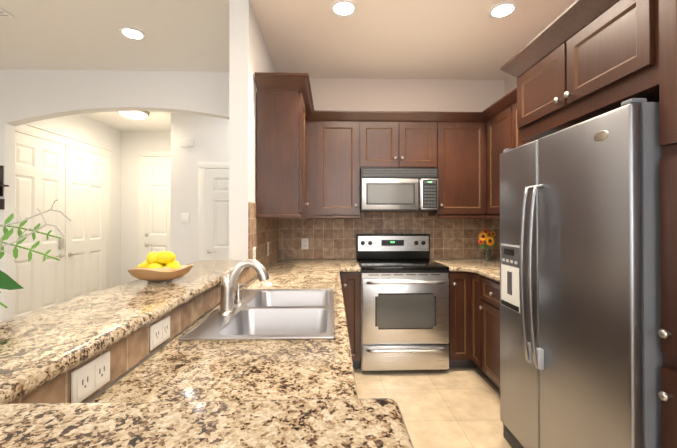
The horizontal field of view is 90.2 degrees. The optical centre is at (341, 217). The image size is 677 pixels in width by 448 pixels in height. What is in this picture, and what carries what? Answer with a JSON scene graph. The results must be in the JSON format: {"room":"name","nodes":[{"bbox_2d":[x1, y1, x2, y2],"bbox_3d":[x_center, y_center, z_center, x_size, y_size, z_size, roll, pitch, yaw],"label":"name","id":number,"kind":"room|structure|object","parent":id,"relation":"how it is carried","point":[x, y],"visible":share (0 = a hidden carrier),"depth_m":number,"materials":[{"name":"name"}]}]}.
{"room":"kitchen","nodes":[
{"label":"kitchen","id":0,"kind":"room"},
{"bbox_2d":[0,0,517,403],"bbox_3d":[-1.813,-0.074,1.581,7.500,2.830,8.650,0,0,-2],"label":"wall","id":1,"kind":"structure","parent":0,"point":[214,117],"depth_m":3.46,"materials":[{"name":"beige paint"}]},
{"bbox_2d":[0,166,8,208],"bbox_3d":[-3.514,-0.295,3.308,0.437,0.435,0.084,0,0,-2],"label":"organizer","id":2,"kind":"object","parent":1,"relation":"attached to","point":[2,201],"visible":1,"depth_m":3.34,"materials":[{"name":"black metal"}]},
{"bbox_2d":[14,123,112,317],"bbox_3d":[-3.650,0.136,4.467,0.090,2.450,1.895,0,0,-2],"label":"entry door","id":3,"kind":"structure","parent":1,"relation":"in","point":[71,174],"depth_m":4.39,"materials":[{"name":"white wood"}]},
{"bbox_2d":[71,351,109,402],"bbox_3d":[-0.576,0.370,0.781,0.008,0.075,0.122,0,0,-2],"label":"outlet","id":4,"kind":"object","parent":1,"relation":"attached to","point":[89,378],"visible":0.88,"depth_m":0.77,"materials":[{"name":"white plastic"}]},
{"bbox_2d":[137,151,170,279],"bbox_3d":[-2.938,0.124,5.680,1.013,2.490,0.090,0,0,-2],"label":"door","id":5,"kind":"structure","parent":1,"relation":"in","point":[154,206],"depth_m":5.69,"materials":[{"name":"white wood"}]},
{"bbox_2d":[150,315,169,350],"bbox_3d":[-0.585,0.372,1.092,0.008,0.075,0.122,0,0,-2],"label":"outlet","id":6,"kind":"object","parent":1,"relation":"attached to","point":[159,332],"visible":1,"depth_m":1.08,"materials":[{"name":"white plastic"}]},
{"bbox_2d":[181,213,188,223],"bbox_3d":[-2.197,0.018,4.743,0.110,0.150,0.006,0,0,-2],"label":"light switch","id":7,"kind":"object","parent":1,"relation":"attached to","point":[184,218],"visible":1,"depth_m":4.74,"materials":[{"name":"white plastic"}]},
{"bbox_2d":[180,138,193,146],"bbox_3d":[-2.172,-1.048,4.734,0.180,0.120,0.040,0,0,-2],"label":"door chime","id":8,"kind":"object","parent":1,"relation":"attached to","point":[186,142],"visible":0.98,"depth_m":4.71,"materials":[{"name":"white plastic"}]},
{"bbox_2d":[0,260,413,447],"bbox_3d":[-0.433,0.302,1.167,1.007,0.040,2.249,0,0,-2],"label":"bar","id":9,"kind":"object","parent":1,"relation":"on","point":[40,348],"visible":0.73,"depth_m":0.49,"materials":[{"name":"stone"}]},
{"bbox_2d":[127,251,192,281],"bbox_3d":[-0.816,0.219,1.529,0.268,0.130,0.210,0,0,-2],"label":"lemon bowl","id":10,"kind":"object","parent":9,"relation":"on","point":[160,266],"visible":1,"depth_m":1.48,"materials":[{"name":"yellow food"}]},
{"bbox_2d":[198,162,228,260],"bbox_3d":[-1.506,0.292,4.718,1.000,2.140,0.090,0,0,-2],"label":"hall door","id":11,"kind":"structure","parent":1,"relation":"in","point":[213,218],"depth_m":4.73,"materials":[{"name":"white wood"}]},
{"bbox_2d":[253,247,255,259],"bbox_3d":[-0.622,0.272,2.413,0.008,0.118,0.075,0,0,-2],"label":"electrical outlet","id":12,"kind":"object","parent":1,"relation":"attached to","point":[254,253],"visible":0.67,"depth_m":2.40,"materials":[{"name":"white plastic"}]},
{"bbox_2d":[255,76,305,215],"bbox_3d":[-0.467,-0.529,2.687,0.329,1.014,0.380,0,0,-2],"label":"upper cabinet","id":13,"kind":"object","parent":1,"relation":"attached to","point":[281,100],"depth_m":2.50,"materials":[{"name":"brown wood"}]},
{"bbox_2d":[301,238,308,248],"bbox_3d":[-0.383,0.278,3.530,0.075,0.118,0.008,0,0,-2],"label":"electrical outlet","id":14,"kind":"object","parent":1,"relation":"attached to","point":[304,243],"visible":1,"depth_m":3.53,"materials":[{"name":"white plastic"}]},
{"bbox_2d":[306,100,309,215],"bbox_3d":[-0.482,-0.525,3.206,0.329,1.014,0.658,0,0,-2],"label":"upper cabinet","id":15,"kind":"object","parent":1,"relation":"attached to","point":[307,101],"depth_m":3.24,"materials":[{"name":"brown wood"}]},
{"bbox_2d":[310,108,361,215],"bbox_3d":[-0.086,-0.524,3.384,0.515,1.014,0.324,0,0,-2],"label":"upper cabinet","id":16,"kind":"object","parent":1,"relation":"attached to","point":[311,162],"depth_m":3.23,"materials":[{"name":"brown wood"}]},
{"bbox_2d":[362,112,437,167],"bbox_3d":[0.546,-0.736,3.404,0.750,0.533,0.324,0,0,-2],"label":"upper cabinet","id":17,"kind":"object","parent":1,"relation":"attached to","point":[389,139],"depth_m":3.24,"materials":[{"name":"brown wood"}]},
{"bbox_2d":[360,168,438,211],"bbox_3d":[0.548,-0.260,3.348,0.738,0.402,0.430,0,0,-2],"label":"microwave","id":18,"kind":"object","parent":17,"relation":"attached to","point":[399,189],"visible":1,"depth_m":3.17,"materials":[{"name":"silver metal"}]},
{"bbox_2d":[428,112,485,215],"bbox_3d":[1.164,-0.510,3.419,0.485,0.985,0.324,0,0,-2],"label":"upper cabinet","id":19,"kind":"object","parent":1,"relation":"attached to","point":[461,135],"depth_m":3.26,"materials":[{"name":"brown wood"}]},
{"bbox_2d":[486,88,529,215],"bbox_3d":[1.588,-0.514,2.785,0.369,0.985,0.880,0,0,-2],"label":"upper cabinet","id":20,"kind":"object","parent":1,"relation":"attached to","point":[502,133],"depth_m":3.02,"materials":[{"name":"brown wood"}]},
{"bbox_2d":[0,0,575,130],"bbox_3d":[-1.813,-1.547,1.591,7.500,0.124,8.650,0,0,-2],"label":"ceiling","id":21,"kind":"structure","parent":0,"point":[428,39],"depth_m":2.77,"materials":[{"name":"white paint"}]},
{"bbox_2d":[0,7,14,17],"bbox_3d":[-2.595,-1.476,2.344,0.380,0.016,0.280,0,0,-2],"label":"ceiling vent","id":22,"kind":"object","parent":21,"relation":"in","point":[4,13],"visible":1,"depth_m":2.45,"materials":[{"name":"white"}]},
{"bbox_2d":[118,27,146,40],"bbox_3d":[-1.685,-1.476,2.720,0.200,0.009,0.200,0,0,-2],"label":"recessed light","id":23,"kind":"object","parent":21,"relation":"in","point":[132,33],"visible":1,"depth_m":2.71,"materials":[{"name":"white"}]},
{"bbox_2d":[117,111,149,119],"bbox_3d":[-2.870,-1.407,4.647,0.396,0.122,0.396,0,0,-2],"label":"light","id":24,"kind":"object","parent":21,"relation":"attached to","point":[136,115],"visible":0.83,"depth_m":4.58,"materials":[{"name":"white glass"}]},
{"bbox_2d":[330,0,357,17],"bbox_3d":[0.015,-1.475,2.387,0.200,0.009,0.200,0,0,-2],"label":"recessed light","id":25,"kind":"object","parent":21,"relation":"in","point":[343,8],"visible":1,"depth_m":2.39,"materials":[{"name":"white"}]},
{"bbox_2d":[487,1,517,18],"bbox_3d":[1.151,-1.474,2.409,0.200,0.009,0.200,0,0,-2],"label":"recessed light","id":26,"kind":"object","parent":21,"relation":"in","point":[502,10],"visible":1,"depth_m":2.41,"materials":[{"name":"white"}]},
{"bbox_2d":[354,366,511,447],"bbox_3d":[-1.813,1.391,1.571,7.500,0.100,8.650,0,0,-2],"label":"floor","id":27,"kind":"structure","parent":0,"point":[454,408],"depth_m":2.45,"materials":[{"name":"tile"}]},
{"bbox_2d":[0,199,71,307],"bbox_3d":[-1.310,0.553,0.966,1.086,1.567,0.803,0,0,-2],"label":"arrangement","id":28,"kind":"object","parent":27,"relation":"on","point":[7,282],"visible":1,"depth_m":0.97,"materials":[{"name":"green plant"}]},
{"bbox_2d":[344,272,360,368],"bbox_3d":[0.076,0.915,3.227,0.165,0.876,0.630,0,0,-2],"label":"base cabinet","id":29,"kind":"object","parent":27,"relation":"on","point":[352,280],"depth_m":2.92,"materials":[{"name":"brown wood"}]},
{"bbox_2d":[90,259,357,402],"bbox_3d":[-0.300,0.449,2.031,0.630,0.040,3.007,0,0,-2],"label":"countertop","id":30,"kind":"structure","parent":29,"relation":"on","point":[175,369],"depth_m":0.95,"materials":[{"name":"stone"}]},
{"bbox_2d":[218,259,268,315],"bbox_3d":[-0.439,0.304,1.573,0.222,0.234,0.258,0,0,-2],"label":"faucet","id":31,"kind":"object","parent":30,"relation":"on","point":[228,283],"visible":1,"depth_m":1.50,"materials":[{"name":"silver metal"}]},
{"bbox_2d":[178,289,333,339],"bbox_3d":[-0.305,0.513,1.575,0.535,0.188,0.820,0,0,-2],"label":"sink","id":32,"kind":"object","parent":30,"relation":"in","point":[256,314],"visible":0.65,"depth_m":1.55,"materials":[{"name":"grey metal"}]},
{"bbox_2d":[342,259,360,271],"bbox_3d":[0.071,0.457,3.220,0.179,0.040,0.651,0,0,-2],"label":"countertop","id":33,"kind":"structure","parent":29,"relation":"on","point":[348,265],"depth_m":3.05,"materials":[{"name":"stone"}]},
{"bbox_2d":[356,234,448,370],"bbox_3d":[0.545,0.762,3.190,0.762,1.180,0.724,0,0,-2],"label":"range","id":34,"kind":"object","parent":27,"relation":"on","point":[404,302],"visible":0.98,"depth_m":2.90,"materials":[{"name":"silver metal"}]},
{"bbox_2d":[448,272,467,367],"bbox_3d":[1.034,0.915,3.254,0.212,0.876,0.630,0,0,-2],"label":"base cabinet","id":35,"kind":"object","parent":27,"relation":"on","point":[458,281],"depth_m":2.95,"materials":[{"name":"brown wood"}]},
{"bbox_2d":[431,259,499,281],"bbox_3d":[1.354,0.455,2.842,0.833,0.040,1.479,0,0,-2],"label":"countertop","id":36,"kind":"structure","parent":35,"relation":"on","point":[490,269],"depth_m":2.98,"materials":[{"name":"stone"}]},
{"bbox_2d":[478,229,495,260],"bbox_3d":[1.471,0.277,3.405,0.192,0.322,0.080,0,0,-2],"label":"sunflower vase","id":37,"kind":"object","parent":36,"relation":"on","point":[483,235],"visible":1,"depth_m":3.39,"materials":[{"name":"clear glass"}]},
{"bbox_2d":[468,272,479,369],"bbox_3d":[1.451,0.912,2.848,0.639,0.876,0.197,0,0,-2],"label":"base cabinet","id":38,"kind":"object","parent":27,"relation":"on","point":[474,319],"depth_m":2.89,"materials":[{"name":"brown wood"}]},
{"bbox_2d":[480,275,499,390],"bbox_3d":[1.459,0.910,2.536,0.639,0.876,0.427,0,0,-2],"label":"base cabinet","id":39,"kind":"object","parent":27,"relation":"on","point":[489,288],"depth_m":2.60,"materials":[{"name":"brown wood"}]},
{"bbox_2d":[500,98,662,447],"bbox_3d":[1.355,0.463,1.627,0.886,1.756,0.916,0,0,-2],"label":"refrigerator","id":40,"kind":"object","parent":27,"relation":"on","point":[581,358],"visible":1,"depth_m":1.37,"materials":[{"name":"grey metal"}]},
{"bbox_2d":[500,0,676,447],"bbox_3d":[1.421,0.198,1.183,0.793,2.280,1.875,0,0,-2],"label":"surround","id":41,"kind":"object","parent":27,"relation":"on","point":[576,62],"visible":1,"depth_m":1.32,"materials":[{"name":"brown wood"}]}
]}

